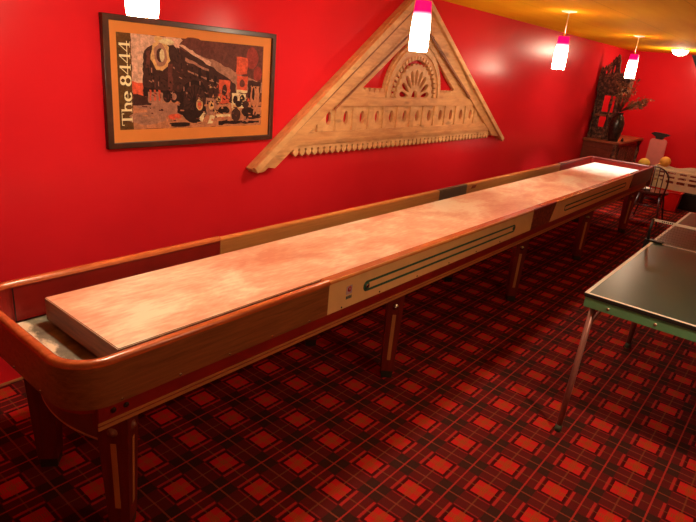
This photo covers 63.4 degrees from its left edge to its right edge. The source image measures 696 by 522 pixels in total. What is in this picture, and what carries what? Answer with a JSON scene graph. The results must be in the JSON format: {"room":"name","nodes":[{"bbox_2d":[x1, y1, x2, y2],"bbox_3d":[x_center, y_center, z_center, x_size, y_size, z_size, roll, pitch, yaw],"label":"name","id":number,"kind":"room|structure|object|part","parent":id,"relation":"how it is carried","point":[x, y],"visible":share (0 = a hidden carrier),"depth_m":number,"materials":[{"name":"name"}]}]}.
{"room":"game room","nodes":[
{"label":"game room","id":0,"kind":"room"},
{"bbox_2d":[0,0,630,383],"bbox_3d":[0.691,-1.223,5.341,0.100,2.275,12.720,20,24,35],"label":"wall","id":1,"kind":"structure","parent":0,"point":[68,200],"depth_m":3.58,"materials":[{"name":"red paint"}]},
{"bbox_2d":[0,377,23,386],"bbox_3d":[0.633,-0.147,5.690,0.012,0.012,12.520,20,24,35],"label":"baseboard","id":2,"kind":"structure","parent":1,"relation":"attached to","point":[20,378],"depth_m":2.92,"materials":[{"name":"brown wood"}]},
{"bbox_2d":[99,12,276,149],"bbox_3d":[-0.861,-1.014,3.269,0.032,0.660,1.156,20,24,35],"label":"framed poster","id":3,"kind":"object","parent":1,"relation":"attached to","point":[166,83],"visible":1,"depth_m":3.18,"materials":[{"name":"multicoloured paper"}]},
{"bbox_2d":[116,32,262,129],"bbox_3d":[-0.864,-1.023,3.257,0.003,0.493,0.985,20,24,35],"label":"print","id":4,"kind":"object","parent":3,"relation":"attached to","point":[165,80],"depth_m":3.20,"materials":[{"name":"multicoloured paper"}]},
{"bbox_2d":[246,0,503,172],"bbox_3d":[0.619,-1.580,4.904,0.086,1.305,3.791,20,24,35],"label":"gable ornament","id":5,"kind":"object","parent":1,"relation":"attached to","point":[307,132],"visible":0.99,"depth_m":4.62,"materials":[{"name":"brown wood"}]},
{"bbox_3d":[-0.019,-1.357,4.119,0.030,1.292,1.705,20,24,35],"label":"edge moulding","id":6,"kind":"part","parent":5,"relation":"part of","materials":[{"name":"brown wood"}]},
{"bbox_3d":[0.571,-1.288,5.021,0.042,0.180,2.889,20,24,35],"label":"oval panel","id":7,"kind":"part","parent":5,"relation":"part of","materials":[{"name":"brown wood"}]},
{"bbox_3d":[0.579,-1.561,4.891,0.030,0.287,0.572,20,24,35],"label":"fan panel","id":8,"kind":"part","parent":5,"relation":"part of","materials":[{"name":"brown wood"}]},
{"bbox_3d":[0.595,-1.619,4.861,0.014,0.420,0.840,20,24,35],"label":"arch moulding","id":9,"kind":"part","parent":5,"relation":"part of","materials":[{"name":"brown wood"}]},
{"bbox_3d":[1.217,-1.770,5.556,0.030,1.261,1.942,20,24,35],"label":"edge moulding","id":10,"kind":"part","parent":5,"relation":"part of","materials":[{"name":"brown wood"}]},
{"bbox_2d":[0,194,695,521],"bbox_3d":[2.712,0.669,4.135,5.653,0.100,12.720,20,24,35],"label":"floor","id":11,"kind":"structure","parent":0,"point":[461,429],"depth_m":2.87,"materials":[{"name":"carpet"}]},
{"bbox_2d":[0,156,652,521],"bbox_3d":[1.188,-0.175,4.758,0.804,0.791,7.392,20,24,35],"label":"table","id":12,"kind":"object","parent":11,"relation":"on","point":[95,347],"visible":1,"depth_m":2.49,"materials":[{"name":"brown wood"}]},
{"bbox_3d":[-1.241,0.582,2.313,0.110,0.500,0.110,1,20,-11],"label":"leg","id":13,"kind":"part","parent":12,"relation":"part of","materials":[{"name":"brown wood"}]},
{"bbox_3d":[-0.822,0.727,2.035,0.110,0.491,0.110,5,20,-2],"label":"leg","id":14,"kind":"part","parent":12,"relation":"part of","materials":[{"name":"brown wood"}]},
{"bbox_3d":[-0.765,0.187,2.347,0.798,0.148,1.165,20,24,35],"label":"rail","id":15,"kind":"part","parent":12,"relation":"part of","materials":[{"name":"brown wood"}]},
{"bbox_3d":[-0.218,0.249,3.507,0.110,0.500,0.110,1,20,-11],"label":"leg","id":16,"kind":"part","parent":12,"relation":"part of","materials":[{"name":"brown wood"}]},
{"bbox_3d":[0.022,-0.260,3.833,0.034,0.168,2.230,20,24,35],"label":"panel","id":17,"kind":"part","parent":12,"relation":"part of","materials":[{"name":"brown wood"}]},
{"bbox_3d":[0.248,0.398,3.230,0.092,0.491,0.092,5,20,-2],"label":"leg","id":18,"kind":"part","parent":12,"relation":"part of","materials":[{"name":"brown wood"}]},
{"bbox_3d":[0.647,-0.067,3.422,0.020,0.150,2.335,20,24,35],"label":"panel","id":19,"kind":"part","parent":12,"relation":"part of","materials":[{"name":"beige wood"}]},
{"bbox_3d":[1.763,-0.826,5.865,0.034,0.168,2.300,20,24,35],"label":"panel","id":20,"kind":"part","parent":12,"relation":"part of","materials":[{"name":"brown wood"}]},
{"bbox_3d":[1.347,0.041,4.511,0.092,0.491,0.092,5,20,-2],"label":"leg","id":21,"kind":"part","parent":12,"relation":"part of","materials":[{"name":"brown wood"}]},
{"bbox_3d":[1.542,-0.357,4.465,0.020,0.150,0.475,20,24,35],"label":"panel","id":22,"kind":"part","parent":12,"relation":"part of","materials":[{"name":"brown wood"}]},
{"bbox_3d":[2.365,-0.290,5.700,0.130,0.491,0.130,20,24,35],"label":"leg","id":23,"kind":"part","parent":12,"relation":"part of","materials":[{"name":"brown wood"}]},
{"bbox_3d":[2.431,-0.647,5.503,0.020,0.150,2.500,20,24,35],"label":"panel","id":24,"kind":"part","parent":12,"relation":"part of","materials":[{"name":"brown wood"}]},
{"bbox_3d":[3.435,-0.637,6.948,0.092,0.491,0.092,5,20,-2],"label":"leg","id":25,"kind":"part","parent":12,"relation":"part of","materials":[{"name":"brown wood"}]},
{"bbox_3d":[3.178,-1.094,6.947,0.798,0.148,1.220,20,24,35],"label":"rail","id":26,"kind":"part","parent":12,"relation":"part of","materials":[{"name":"brown wood"}]},
{"bbox_2d":[580,54,643,162],"bbox_3d":[4.416,-2.203,9.238,0.538,2.145,1.560,20,24,35],"label":"sideboard","id":27,"kind":"object","parent":11,"relation":"on","point":[596,143],"visible":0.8,"depth_m":8.78,"materials":[{"name":"brown wood"}]},
{"bbox_3d":[3.850,-2.302,8.848,0.056,0.708,0.056,20,24,35],"label":"turned post","id":28,"kind":"part","parent":27,"relation":"part of","materials":[{"name":"brown wood"}]},
{"bbox_3d":[3.872,-1.491,8.917,0.340,0.630,0.010,20,24,35],"label":"panel","id":29,"kind":"part","parent":27,"relation":"part of","materials":[{"name":"brown wood"}]},
{"bbox_3d":[4.014,-2.273,8.812,0.370,0.708,0.025,20,24,35],"label":"pierced panel","id":30,"kind":"part","parent":27,"relation":"part of","materials":[{"name":"brown wood"}]},
{"bbox_3d":[4.014,-2.241,8.724,0.056,0.708,0.056,20,24,35],"label":"turned post","id":31,"kind":"part","parent":27,"relation":"part of","materials":[{"name":"brown wood"}]},
{"bbox_2d":[583,135,643,144],"bbox_3d":[4.398,-2.017,9.306,0.538,0.037,1.560,20,24,35],"label":"countertop","id":32,"kind":"structure","parent":27,"relation":"on","point":[627,139],"depth_m":8.88,"materials":[{"name":"brown wood"}]},
{"bbox_3d":[4.071,-1.392,8.805,0.088,0.855,0.090,20,24,35],"label":"corner post","id":33,"kind":"part","parent":27,"relation":"part of","materials":[{"name":"brown wood"}]},
{"bbox_2d":[608,112,624,141],"bbox_3d":[4.101,-2.050,8.629,0.214,0.427,0.216,20,24,35],"label":"vase","id":34,"kind":"object","parent":27,"relation":"on","point":[616,124],"visible":1,"depth_m":8.56,"materials":[{"name":"brown ceramic"}]},
{"bbox_2d":[611,79,654,111],"bbox_3d":[4.176,-2.423,8.290,0.624,0.509,0.279,20,24,35],"label":"dried branches","id":35,"kind":"object","parent":34,"relation":"in","point":[638,104],"visible":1,"depth_m":8.36,"materials":[{"name":"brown plant"}]},
{"bbox_3d":[4.096,-2.777,8.585,0.475,0.025,0.240,20,24,35],"label":"cornice","id":36,"kind":"part","parent":27,"relation":"part of","materials":[{"name":"brown wood"}]},
{"bbox_3d":[4.356,-1.508,9.107,0.017,0.680,0.460,20,24,35],"label":"door","id":37,"kind":"part","parent":27,"relation":"part of","materials":[{"name":"brown wood"}]},
{"bbox_3d":[4.687,-1.615,9.493,0.017,0.680,0.460,20,24,35],"label":"door","id":38,"kind":"part","parent":27,"relation":"part of","materials":[{"name":"brown wood"}]},
{"bbox_3d":[4.962,-1.681,9.845,0.088,0.855,0.090,20,24,35],"label":"corner post","id":39,"kind":"part","parent":27,"relation":"part of","materials":[{"name":"brown wood"}]},
{"bbox_2d":[554,212,695,431],"bbox_3d":[2.560,0.447,3.437,1.525,0.764,2.794,20,24,35],"label":"table","id":40,"kind":"object","parent":11,"relation":"on","point":[655,288],"visible":0.99,"depth_m":2.88,"materials":[{"name":"green wood"}]},
{"bbox_3d":[1.157,0.536,2.863,0.028,0.675,0.108,20,24,35],"label":"leg","id":41,"kind":"part","parent":40,"relation":"part of","materials":[{"name":"grey metal"}]},
{"bbox_3d":[1.983,0.268,3.827,0.028,0.673,0.058,20,24,35],"label":"leg","id":42,"kind":"part","parent":40,"relation":"part of","materials":[{"name":"grey metal"}]},
{"bbox_3d":[2.170,0.269,2.834,1.513,0.052,1.355,20,24,35],"label":"apron frame","id":43,"kind":"part","parent":40,"relation":"part of","materials":[{"name":"green metal"}]},
{"bbox_2d":[642,218,695,249],"bbox_3d":[2.615,0.035,3.312,1.602,0.204,0.044,20,24,35],"label":"net","id":44,"kind":"object","parent":40,"relation":"attached to","point":[647,240],"visible":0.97,"depth_m":3.71,"materials":[{"name":"fabric"}]},
{"bbox_3d":[2.043,-0.174,3.744,0.110,0.203,0.044,20,24,35],"label":"post","id":45,"kind":"part","parent":44,"relation":"part of","materials":[{"name":"black plastic"}]},
{"bbox_2d":[632,162,653,203],"bbox_3d":[4.549,-1.222,8.846,0.344,0.595,0.344,20,24,35],"label":"wicker basket","id":46,"kind":"object","parent":11,"relation":"on","point":[648,182],"visible":0.23,"depth_m":8.77,"materials":[{"name":"brown wicker"}]},
{"bbox_2d":[638,158,649,165],"bbox_3d":[4.584,-1.508,8.736,0.170,0.170,0.170,20,24,35],"label":"ball","id":47,"kind":"object","parent":46,"relation":"in","point":[644,161],"visible":0.53,"depth_m":8.67,"materials":[{"name":"plastic"}]},
{"bbox_2d":[632,165,669,224],"bbox_3d":[4.141,-0.933,7.686,0.401,0.768,0.440,20,24,35],"label":"spindle chair","id":48,"kind":"object","parent":11,"relation":"on","point":[654,191],"visible":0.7,"depth_m":7.55,"materials":[{"name":"brown wood"}]},
{"bbox_3d":[4.113,-0.833,7.956,0.028,0.393,0.099,-1,21,-16],"label":"leg","id":49,"kind":"part","parent":48,"relation":"part of","materials":[{"name":"brown wood"}]},
{"bbox_3d":[4.150,-0.953,7.688,0.398,0.030,0.418,20,24,35],"label":"seat","id":50,"kind":"part","parent":48,"relation":"part of","materials":[{"name":"brown wood"}]},
{"bbox_3d":[4.147,-0.686,7.555,0.027,0.393,0.105,1,20,-11],"label":"leg","id":51,"kind":"part","parent":48,"relation":"part of","materials":[{"name":"brown wood"}]},
{"bbox_3d":[4.341,-0.748,7.779,0.100,0.393,0.027,9,20,9],"label":"leg","id":52,"kind":"part","parent":48,"relation":"part of","materials":[{"name":"brown wood"}]},
{"bbox_2d":[644,132,669,199],"bbox_3d":[4.961,-1.554,9.188,0.320,1.060,0.320,20,24,35],"label":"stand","id":53,"kind":"object","parent":11,"relation":"on","point":[657,146],"visible":0.62,"depth_m":9.05,"materials":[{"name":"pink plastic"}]},
{"bbox_2d":[661,189,683,211],"bbox_3d":[4.899,-0.914,8.551,0.260,0.278,0.230,20,24,35],"label":"bin","id":54,"kind":"object","parent":11,"relation":"on","point":[671,201],"visible":0.7,"depth_m":8.48,"materials":[{"name":"plastic"}]},
{"bbox_2d":[660,189,695,212],"bbox_3d":[5.339,-0.923,8.716,0.840,0.262,0.454,20,24,35],"label":"trunk","id":55,"kind":"object","parent":11,"relation":"on","point":[688,201],"visible":0.32,"depth_m":8.58,"materials":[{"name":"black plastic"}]},
{"bbox_2d":[650,163,695,194],"bbox_3d":[5.248,-1.243,8.677,0.995,0.342,0.352,20,24,35],"label":"plastic crate","id":56,"kind":"object","parent":55,"relation":"on","point":[689,172],"visible":0.79,"depth_m":8.66,"materials":[{"name":"beige plastic"}]},
{"bbox_2d":[659,157,670,166],"bbox_3d":[4.955,-1.549,8.810,0.160,0.160,0.160,20,24,35],"label":"ball","id":57,"kind":"object","parent":56,"relation":"in","point":[664,161],"visible":0.98,"depth_m":8.76,"materials":[{"name":"orange plastic"}]},
{"bbox_2d":[659,171,695,187],"bbox_3d":[5.254,-1.227,8.688,0.892,0.257,0.278,20,24,35],"label":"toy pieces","id":58,"kind":"object","parent":56,"relation":"on","point":[677,183],"visible":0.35,"depth_m":8.70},
{"bbox_2d":[443,0,695,54],"bbox_3d":[2.923,-1.556,3.334,5.653,0.100,12.720,20,24,35],"label":"ceiling","id":59,"kind":"structure","parent":0,"point":[666,25],"depth_m":5.20,"materials":[{"name":"paint"}]},
{"bbox_2d":[125,0,158,17],"bbox_3d":[-0.701,-1.080,1.902,0.128,0.472,0.128,20,24,35],"label":"pendant lamp","id":60,"kind":"object","parent":59,"relation":"hanging from","point":[139,8],"visible":1,"depth_m":1.93,"materials":[{"name":"beige glass"}]},
{"bbox_2d":[409,0,431,51],"bbox_3d":[0.429,-1.447,3.220,0.128,0.472,0.128,20,24,35],"label":"pendant lamp","id":61,"kind":"object","parent":59,"relation":"hanging from","point":[421,20],"visible":1,"depth_m":3.21,"materials":[{"name":"beige glass"}]},
{"bbox_2d":[551,10,576,69],"bbox_3d":[1.875,-1.917,4.907,0.128,0.472,0.128,20,24,35],"label":"pendant lamp","id":62,"kind":"object","parent":59,"relation":"hanging from","point":[561,50],"visible":1,"depth_m":4.90,"materials":[{"name":"beige glass"}]},
{"bbox_3d":[1.866,-1.822,4.941,0.112,0.270,0.112,20,24,35],"label":"lamp shade","id":63,"kind":"part","parent":62,"relation":"part of","materials":[{"name":"white glass"}]},
{"bbox_2d":[624,35,644,78],"bbox_3d":[3.381,-2.406,6.663,0.128,0.472,0.128,20,24,35],"label":"pendant lamp","id":64,"kind":"object","parent":59,"relation":"hanging from","point":[631,68],"visible":1,"depth_m":6.66,"materials":[{"name":"beige glass"}]},
{"bbox_3d":[3.372,-2.311,6.697,0.112,0.270,0.112,20,24,35],"label":"lamp shade","id":65,"kind":"part","parent":64,"relation":"part of","materials":[{"name":"white glass"}]},
{"bbox_2d":[671,49,689,55],"bbox_3d":[4.811,-3.020,8.174,0.248,0.085,0.248,20,24,35],"label":"ceiling light","id":66,"kind":"object","parent":59,"relation":"attached to","point":[680,52],"visible":1,"depth_m":8.10,"materials":[{"name":"beige glass"}]},
{"bbox_2d":[692,55,695,66],"bbox_3d":[4.774,-2.613,7.464,0.407,0.375,0.250,20,24,35],"label":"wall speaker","id":67,"kind":"object","parent":59,"relation":"hanging from","point":[693,56],"visible":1,"depth_m":7.45,"materials":[{"name":"black plastic"}]},
{"bbox_2d":[619,51,695,189],"bbox_3d":[6.835,-1.749,8.422,5.453,2.275,0.100,20,24,35],"label":"wall","id":68,"kind":"structure","parent":0,"point":[668,79],"depth_m":9.42,"materials":[{"name":"red paint"}]}
]}

